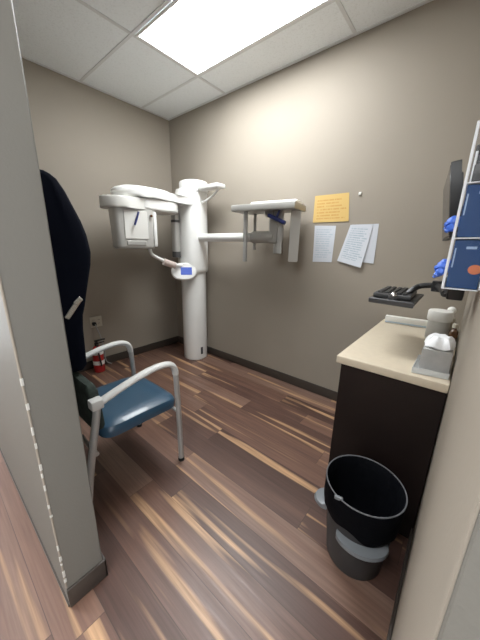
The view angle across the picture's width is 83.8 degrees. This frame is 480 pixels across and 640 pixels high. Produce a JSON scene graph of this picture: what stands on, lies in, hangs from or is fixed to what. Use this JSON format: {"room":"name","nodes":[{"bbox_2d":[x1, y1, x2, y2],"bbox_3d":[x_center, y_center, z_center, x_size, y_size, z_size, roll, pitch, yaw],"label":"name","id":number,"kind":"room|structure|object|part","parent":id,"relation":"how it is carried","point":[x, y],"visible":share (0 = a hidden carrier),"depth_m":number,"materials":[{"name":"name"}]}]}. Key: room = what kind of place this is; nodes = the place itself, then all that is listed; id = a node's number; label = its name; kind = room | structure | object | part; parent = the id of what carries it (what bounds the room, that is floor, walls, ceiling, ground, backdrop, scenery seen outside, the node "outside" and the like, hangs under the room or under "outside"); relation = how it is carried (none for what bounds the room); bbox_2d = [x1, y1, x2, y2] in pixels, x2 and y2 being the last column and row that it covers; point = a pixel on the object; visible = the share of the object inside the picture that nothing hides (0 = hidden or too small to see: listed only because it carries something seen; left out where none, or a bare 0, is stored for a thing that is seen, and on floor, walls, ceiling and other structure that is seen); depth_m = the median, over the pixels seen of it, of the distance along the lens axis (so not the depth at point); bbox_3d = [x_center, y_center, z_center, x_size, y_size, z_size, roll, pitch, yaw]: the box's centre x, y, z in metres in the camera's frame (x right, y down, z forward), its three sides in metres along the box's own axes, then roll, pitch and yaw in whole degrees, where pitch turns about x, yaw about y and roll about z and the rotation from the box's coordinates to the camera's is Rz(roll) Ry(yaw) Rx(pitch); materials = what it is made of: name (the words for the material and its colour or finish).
{"room":"radiology room","nodes":[
{"label":"radiology room","id":0,"kind":"room"},
{"bbox_2d":[0,0,101,600],"bbox_3d":[-2.000,-0.585,1.853,3.691,2.774,0.132,14,20,38],"label":"wall","id":1,"kind":"structure","parent":0,"point":[28,275],"depth_m":0.82,"materials":[{"name":"grey paint"}]},
{"bbox_2d":[0,276,67,587],"bbox_3d":[-0.628,-0.244,0.665,0.008,2.600,0.009,14,20,38],"label":"trim","id":2,"kind":"structure","parent":1,"relation":"attached to","point":[1,285],"depth_m":0.82,"materials":[{"name":"beige paint"}]},
{"bbox_2d":[0,449,69,606],"bbox_3d":[-2.071,0.760,2.168,3.691,0.012,0.006,14,20,38],"label":"baseboard","id":3,"kind":"structure","parent":1,"relation":"attached to","point":[24,504],"depth_m":1.26,"materials":[{"name":"grey plastic"}]},
{"bbox_2d":[67,559,107,607],"bbox_3d":[-0.606,1.049,1.072,0.010,0.092,0.144,14,20,38],"label":"baseboard","id":4,"kind":"structure","parent":1,"relation":"attached to","point":[85,584],"depth_m":1.06,"materials":[{"name":"grey plastic"}]},
{"bbox_2d":[101,552,107,573],"bbox_3d":[-1.360,0.844,1.762,2.090,0.092,0.010,14,20,38],"label":"baseboard","id":5,"kind":"structure","parent":1,"relation":"attached to","point":[103,557],"depth_m":1.12,"materials":[{"name":"grey plastic"}]},
{"bbox_3d":[-0.985,-0.671,1.134,0.120,0.070,0.138,14,20,38],"label":"wall hook","id":6,"kind":"object","parent":1,"relation":"attached to","visible":0},
{"bbox_2d":[39,169,90,372],"bbox_3d":[-0.951,-0.220,1.351,0.491,0.902,0.253,14,20,38],"label":"apron","id":7,"kind":"object","parent":6,"relation":"hanging from","point":[69,241],"visible":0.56,"depth_m":1.21,"materials":[{"name":"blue fabric"}]},
{"bbox_2d":[21,57,177,361],"bbox_3d":[-1.552,-0.844,2.828,0.120,2.774,1.989,14,20,38],"label":"wall","id":8,"kind":"structure","parent":0,"point":[92,141],"depth_m":2.86,"materials":[{"name":"beige paint"}]},
{"bbox_2d":[89,316,101,327],"bbox_3d":[-1.582,0.019,2.944,0.010,0.118,0.125,14,20,38],"label":"wall outlet","id":9,"kind":"object","parent":8,"relation":"attached to","point":[98,319],"visible":0.93,"depth_m":2.94,"materials":[{"name":"beige plastic"}]},
{"bbox_2d":[92,322,111,363],"bbox_3d":[-1.541,0.271,3.005,0.072,0.525,0.146,14,20,38],"label":"plug","id":10,"kind":"object","parent":8,"relation":"attached to","point":[93,323],"visible":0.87,"depth_m":2.94,"materials":[{"name":"black plastic"}]},
{"bbox_2d":[78,336,177,371],"bbox_3d":[-1.532,0.462,3.139,0.011,0.092,1.978,14,20,38],"label":"baseboard","id":11,"kind":"structure","parent":8,"relation":"attached to","point":[122,355],"depth_m":3.40,"materials":[{"name":"grey plastic"}]},
{"bbox_2d":[0,342,415,639],"bbox_3d":[-0.892,1.085,1.208,6.800,0.060,4.520,14,20,38],"label":"floor","id":12,"kind":"structure","parent":0,"point":[227,540],"depth_m":1.30,"materials":[{"name":"brown wood"}]},
{"bbox_2d":[92,338,105,372],"bbox_3d":[-1.538,0.387,2.911,0.118,0.358,0.143,2,15,3],"label":"fire extinguisher","id":13,"kind":"object","parent":12,"relation":"on","point":[98,359],"visible":0.86,"depth_m":2.88,"materials":[{"name":"red metal"}]},
{"bbox_2d":[72,340,183,498],"bbox_3d":[-0.758,0.573,1.606,0.567,0.721,0.616,14,20,38],"label":"armchair","id":14,"kind":"object","parent":12,"relation":"on","point":[112,409],"visible":0.71,"depth_m":1.47,"materials":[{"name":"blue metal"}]},
{"bbox_3d":[-0.861,0.381,1.421,0.470,0.245,0.072,14,20,38],"label":"backrest","id":15,"kind":"part","parent":14,"relation":"part of","materials":[{"name":"green fabric"}]},
{"bbox_3d":[-0.887,0.607,1.456,0.505,0.021,0.022,14,20,38],"label":"cross rail","id":16,"kind":"part","parent":14,"relation":"part of","materials":[{"name":"silver metal"}]},
{"bbox_3d":[-0.711,0.698,1.284,0.035,0.629,0.147,14,20,38],"label":"leg","id":17,"kind":"part","parent":14,"relation":"part of","materials":[{"name":"silver metal"}]},
{"bbox_3d":[-0.920,0.223,1.718,0.047,0.113,0.483,14,20,38],"label":"armrest","id":18,"kind":"part","parent":14,"relation":"part of","materials":[{"name":"grey metal"}]},
{"bbox_3d":[-0.777,0.496,1.977,0.033,0.642,0.049,14,20,38],"label":"leg","id":19,"kind":"part","parent":14,"relation":"part of","materials":[{"name":"silver metal"}]},
{"bbox_3d":[-0.708,0.496,1.645,0.476,0.098,0.464,14,20,38],"label":"seat","id":20,"kind":"part","parent":14,"relation":"part of","materials":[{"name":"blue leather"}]},
{"bbox_3d":[-0.526,0.318,1.401,0.047,0.113,0.483,14,20,38],"label":"armrest","id":21,"kind":"part","parent":14,"relation":"part of","materials":[{"name":"grey metal"}]},
{"bbox_3d":[-0.383,0.591,1.660,0.033,0.642,0.049,14,20,38],"label":"leg","id":22,"kind":"part","parent":14,"relation":"part of","materials":[{"name":"silver metal"}]},
{"bbox_2d":[99,179,305,359],"bbox_3d":[-0.365,-0.325,2.478,1.562,2.006,1.130,14,20,38],"label":"machine","id":23,"kind":"object","parent":12,"relation":"on","point":[133,210],"visible":1,"depth_m":2.55,"materials":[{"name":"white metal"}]},
{"bbox_3d":[-0.912,-0.837,2.357,0.200,0.235,0.008,-10,19,-36],"label":"panel","id":24,"kind":"part","parent":23,"relation":"part of","materials":[{"name":"white plastic"}]},
{"bbox_3d":[-0.928,-1.063,2.500,0.330,0.090,0.720,14,20,38],"label":"rotating arm","id":25,"kind":"part","parent":23,"relation":"part of","materials":[{"name":"white plastic"}]},
{"bbox_3d":[-0.896,-1.195,2.499,0.380,0.070,0.600,14,20,38],"label":"arm","id":26,"kind":"part","parent":23,"relation":"part of","materials":[{"name":"white plastic"}]},
{"bbox_3d":[-0.806,-1.187,2.615,0.400,0.073,0.865,14,20,38],"label":"overhead arm","id":27,"kind":"part","parent":23,"relation":"part of","materials":[{"name":"white plastic"}]},
{"bbox_3d":[-0.614,-0.529,2.936,0.272,0.191,0.083,-2,16,-11],"label":"control panel","id":28,"kind":"part","parent":23,"relation":"part of","materials":[{"name":"white plastic"}]},
{"bbox_3d":[-0.172,-0.834,2.705,0.790,0.080,0.080,14,20,38],"label":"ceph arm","id":29,"kind":"part","parent":23,"relation":"part of","materials":[{"name":"white metal"}]},
{"bbox_3d":[0.046,-0.728,2.333,0.037,0.425,0.037,14,20,38],"label":"ear rod","id":30,"kind":"part","parent":23,"relation":"part of","materials":[{"name":"grey plastic"}]},
{"bbox_3d":[0.137,-0.817,2.477,0.028,0.325,0.028,14,20,38],"label":"ear rod","id":31,"kind":"part","parent":23,"relation":"part of","materials":[{"name":"grey plastic"}]},
{"bbox_3d":[0.315,-0.755,2.310,0.044,0.350,0.016,9,17,27],"label":"head rest blade","id":32,"kind":"part","parent":23,"relation":"part of","materials":[{"name":"grey paint"}]},
{"bbox_3d":[0.314,-0.815,2.300,0.080,0.290,0.105,14,20,38],"label":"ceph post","id":33,"kind":"part","parent":23,"relation":"part of","materials":[{"name":"grey paint"}]},
{"bbox_3d":[0.337,-0.736,2.241,0.044,0.350,0.016,9,17,27],"label":"head rest blade","id":34,"kind":"part","parent":23,"relation":"part of","materials":[{"name":"grey paint"}]},
{"bbox_3d":[0.450,-0.694,2.211,0.079,0.420,0.018,0,15,-3],"label":"cassette panel","id":35,"kind":"part","parent":23,"relation":"part of","materials":[{"name":"grey plastic"}]},
{"bbox_2d":[314,488,390,580],"bbox_3d":[0.536,0.895,1.187,0.324,0.372,0.324,-3,16,-15],"label":"waste bin","id":36,"kind":"object","parent":12,"relation":"on","point":[358,561],"visible":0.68,"depth_m":1.11,"materials":[{"name":"grey plastic"}]},
{"bbox_3d":[0.390,0.828,1.258,0.075,0.030,0.100,14,20,38],"label":"rim handle","id":37,"kind":"part","parent":36,"relation":"part of","materials":[{"name":"grey"}]},
{"bbox_3d":[0.482,0.902,1.055,0.197,0.030,0.077,6,16,17],"label":"rim handle","id":38,"kind":"part","parent":36,"relation":"part of","materials":[{"name":"grey plastic"}]},
{"bbox_2d":[324,455,407,547],"bbox_3d":[0.524,0.862,1.179,0.313,0.376,0.313,14,20,38],"label":"bag","id":39,"kind":"object","parent":36,"relation":"in","point":[362,496],"visible":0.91,"depth_m":1.18,"materials":[{"name":"black plastic"}]},
{"bbox_2d":[328,364,446,538],"bbox_3d":[0.961,0.545,1.685,0.460,0.799,0.959,14,20,38],"label":"base cabinet","id":40,"kind":"object","parent":12,"relation":"on","point":[392,423],"visible":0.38,"depth_m":1.26,"materials":[{"name":"brown wood"}]},
{"bbox_2d":[336,319,457,393],"bbox_3d":[0.972,0.142,1.567,0.452,0.040,0.985,14,20,38],"label":"countertop","id":41,"kind":"structure","parent":40,"relation":"on","point":[391,350],"depth_m":1.36,"materials":[{"name":"beige laminate"}]},
{"bbox_2d":[385,315,427,327],"bbox_3d":[1.173,0.009,1.890,0.262,0.051,0.045,11,18,32],"label":"box","id":42,"kind":"object","parent":41,"relation":"on","point":[421,323],"visible":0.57,"depth_m":1.87,"materials":[{"name":"white"}]},
{"bbox_2d":[411,355,451,379],"bbox_3d":[0.858,0.207,1.195,0.129,0.026,0.205,14,20,38],"label":"clear tray","id":43,"kind":"object","parent":41,"relation":"on","point":[415,369],"visible":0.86,"depth_m":1.13,"materials":[{"name":"white plastic"}]},
{"bbox_2d":[418,333,455,373],"bbox_3d":[0.867,0.139,1.175,0.113,0.154,0.157,14,20,38],"label":"tissue box","id":44,"kind":"object","parent":43,"relation":"on","point":[438,349],"visible":1,"depth_m":1.13,"materials":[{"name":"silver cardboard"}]},
{"bbox_2d":[424,308,454,337],"bbox_3d":[1.172,0.029,1.582,0.124,0.175,0.124,14,20,38],"label":"wipes canister","id":45,"kind":"object","parent":41,"relation":"on","point":[439,321],"visible":0.77,"depth_m":1.54,"materials":[{"name":"grey plastic"}]},
{"bbox_3d":[1.173,-0.027,1.567,0.124,0.058,0.124,14,20,38],"label":"lid","id":46,"kind":"part","parent":45,"relation":"part of","materials":[{"name":"white plastic"}]},
{"bbox_2d":[447,307,456,333],"bbox_3d":[1.277,0.011,1.634,0.056,0.187,0.056,14,20,38],"label":"pump bottle","id":47,"kind":"object","parent":41,"relation":"on","point":[453,309],"visible":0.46,"depth_m":1.60,"materials":[{"name":"beige plastic"}]},
{"bbox_2d":[448,323,458,340],"bbox_3d":[1.157,0.085,1.454,0.040,0.135,0.040,14,20,38],"label":"bottle","id":48,"kind":"object","parent":41,"relation":"on","point":[453,332],"visible":0.7,"depth_m":1.44,"materials":[{"name":"brown"}]},
{"bbox_2d":[12,0,424,118],"bbox_3d":[-0.837,-1.643,0.459,6.800,0.050,4.520,14,20,38],"label":"ceiling","id":49,"kind":"structure","parent":0,"point":[67,37],"depth_m":1.99,"materials":[{"name":"tile"}]},
{"bbox_2d":[76,0,357,108],"bbox_3d":[-0.876,-1.604,0.421,6.800,0.006,4.400,14,20,38],"label":"trim","id":50,"kind":"structure","parent":49,"relation":"attached to","point":[157,10],"depth_m":1.86,"materials":[{"name":"white metal"}]},
{"bbox_2d":[135,0,331,75],"bbox_3d":[-0.095,-1.942,1.726,1.192,0.009,0.582,14,20,38],"label":"recessed light","id":51,"kind":"object","parent":49,"relation":"in","point":[198,35],"visible":1,"depth_m":1.78,"materials":[{"name":"white plastic"}]},
{"bbox_2d":[169,0,479,391],"bbox_3d":[1.117,-0.565,2.009,5.320,2.774,0.120,14,20,38],"label":"wall","id":52,"kind":"structure","parent":0,"point":[384,112],"depth_m":2.12,"materials":[{"name":"beige paint"}]},
{"bbox_2d":[21,0,432,120],"bbox_3d":[-0.308,-1.885,1.482,3.060,0.005,1.989,14,20,38],"label":"trim","id":53,"kind":"structure","parent":52,"relation":"attached to","point":[425,1],"depth_m":2.18,"materials":[{"name":"white metal"}]},
{"bbox_2d":[178,336,337,400],"bbox_3d":[0.106,0.513,3.073,2.620,0.092,0.011,14,20,38],"label":"baseboard","id":54,"kind":"structure","parent":52,"relation":"attached to","point":[303,384],"depth_m":2.85,"materials":[{"name":"grey plastic"}]},
{"bbox_2d":[313,226,335,261],"bbox_3d":[0.704,-0.642,2.263,0.184,0.300,0.003,14,20,38],"label":"paper sheet","id":55,"kind":"object","parent":52,"relation":"attached to","point":[324,236],"visible":1,"depth_m":2.26,"materials":[{"name":"white paper"}]},
{"bbox_2d":[313,192,348,222],"bbox_3d":[0.739,-0.903,2.164,0.301,0.210,0.004,14,20,38],"label":"notice","id":56,"kind":"object","parent":52,"relation":"attached to","point":[332,207],"visible":1,"depth_m":2.16,"materials":[{"name":"yellow paper"}]},
{"bbox_2d":[337,225,372,267],"bbox_3d":[0.892,-0.579,2.101,0.238,0.323,0.017,14,20,38],"label":"paper sheet","id":57,"kind":"object","parent":52,"relation":"attached to","point":[353,250],"visible":1,"depth_m":2.09,"materials":[{"name":"white paper"}]},
{"bbox_2d":[357,224,378,263],"bbox_3d":[0.946,-0.587,2.065,0.198,0.288,0.005,14,20,38],"label":"paper sheet","id":58,"kind":"object","parent":52,"relation":"attached to","point":[369,255],"visible":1,"depth_m":2.03,"materials":[{"name":"grey paper"}]},
{"bbox_2d":[391,288,479,639],"bbox_3d":[0.871,-0.251,0.848,0.130,2.774,2.040,14,20,38],"label":"wall","id":59,"kind":"structure","parent":0,"point":[449,505],"depth_m":0.37,"materials":[{"name":"beige paint"}]},
{"bbox_2d":[386,528,413,639],"bbox_3d":[0.474,1.123,0.881,0.011,0.092,1.055,14,20,38],"label":"baseboard","id":60,"kind":"structure","parent":59,"relation":"attached to","point":[394,612],"depth_m":1.04,"materials":[{"name":"grey plastic"}]},
{"bbox_2d":[368,145,479,308],"bbox_3d":[0.917,-0.396,1.308,0.420,0.637,0.714,14,20,38],"label":"monitor mount","id":61,"kind":"object","parent":59,"relation":"attached to","point":[435,286],"depth_m":1.09,"materials":[{"name":"black plastic"}]},
{"bbox_2d":[388,292,397,300],"bbox_3d":[0.767,-0.119,1.338,0.048,0.039,0.035,14,20,38],"label":"trackball","id":62,"kind":"object","parent":61,"relation":"on","point":[393,296],"visible":0.96,"depth_m":1.33,"materials":[{"name":"grey plastic"}]},
{"bbox_2d":[373,286,416,300],"bbox_3d":[0.866,-0.153,1.483,0.180,0.032,0.306,14,20,38],"label":"keyboard","id":63,"kind":"object","parent":61,"relation":"on","point":[401,292],"visible":0.85,"depth_m":1.40,"materials":[{"name":"grey plastic"}]},
{"bbox_2d":[372,294,423,305],"bbox_3d":[0.852,-0.125,1.465,0.228,0.012,0.395,14,20,38],"label":"shelf","id":64,"kind":"object","parent":61,"relation":"attached to","point":[416,297],"depth_m":1.33,"materials":[{"name":"black plastic"}]},
{"bbox_3d":[0.907,-0.124,1.247,0.135,0.100,0.358,3,16,8],"label":"shelf arm","id":65,"kind":"part","parent":61,"relation":"part of","materials":[{"name":"black plastic"}]},
{"bbox_3d":[0.998,-0.537,1.297,0.045,0.263,0.543,11,18,32],"label":"screen panel","id":66,"kind":"part","parent":61,"relation":"part of","materials":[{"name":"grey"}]},
{"bbox_3d":[1.013,-0.536,1.287,0.082,0.288,0.563,11,18,32],"label":"monitor","id":67,"kind":"part","parent":61,"relation":"part of","materials":[{"name":"grey plastic"}]},
{"bbox_2d":[441,120,479,291],"bbox_3d":[0.626,-0.276,0.705,0.076,0.371,0.246,14,20,38],"label":"holder","id":68,"kind":"object","parent":59,"relation":"attached to","point":[465,185],"visible":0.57,"depth_m":0.64,"materials":[{"name":"white plastic"}]},
{"bbox_2d":[432,240,479,289],"bbox_3d":[0.611,-0.160,0.748,0.098,0.116,0.234,14,20,38],"label":"glove box","id":69,"kind":"object","parent":68,"relation":"in","point":[463,271],"visible":0.85,"depth_m":0.65,"materials":[{"name":"blue cardboard"}]},
{"bbox_2d":[443,184,479,237],"bbox_3d":[0.613,-0.278,0.716,0.098,0.117,0.234,14,20,38],"label":"glove box","id":70,"kind":"object","parent":68,"relation":"in","point":[468,226],"visible":0.84,"depth_m":0.63,"materials":[{"name":"blue cardboard"}]},
{"bbox_2d":[471,164,479,181],"bbox_3d":[0.629,-0.354,0.682,0.056,0.038,0.223,14,20,38],"label":"box","id":71,"kind":"object","parent":68,"relation":"on","point":[476,172],"visible":0.49,"depth_m":0.61,"materials":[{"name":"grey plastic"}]},
{"bbox_2d":[437,510,479,639],"bbox_3d":[1.026,0.118,-0.482,2.137,2.774,0.134,14,20,38],"label":"wall","id":72,"kind":"structure","parent":0,"point":[461,621],"depth_m":0.20,"materials":[{"name":"grey paint"}]}
]}

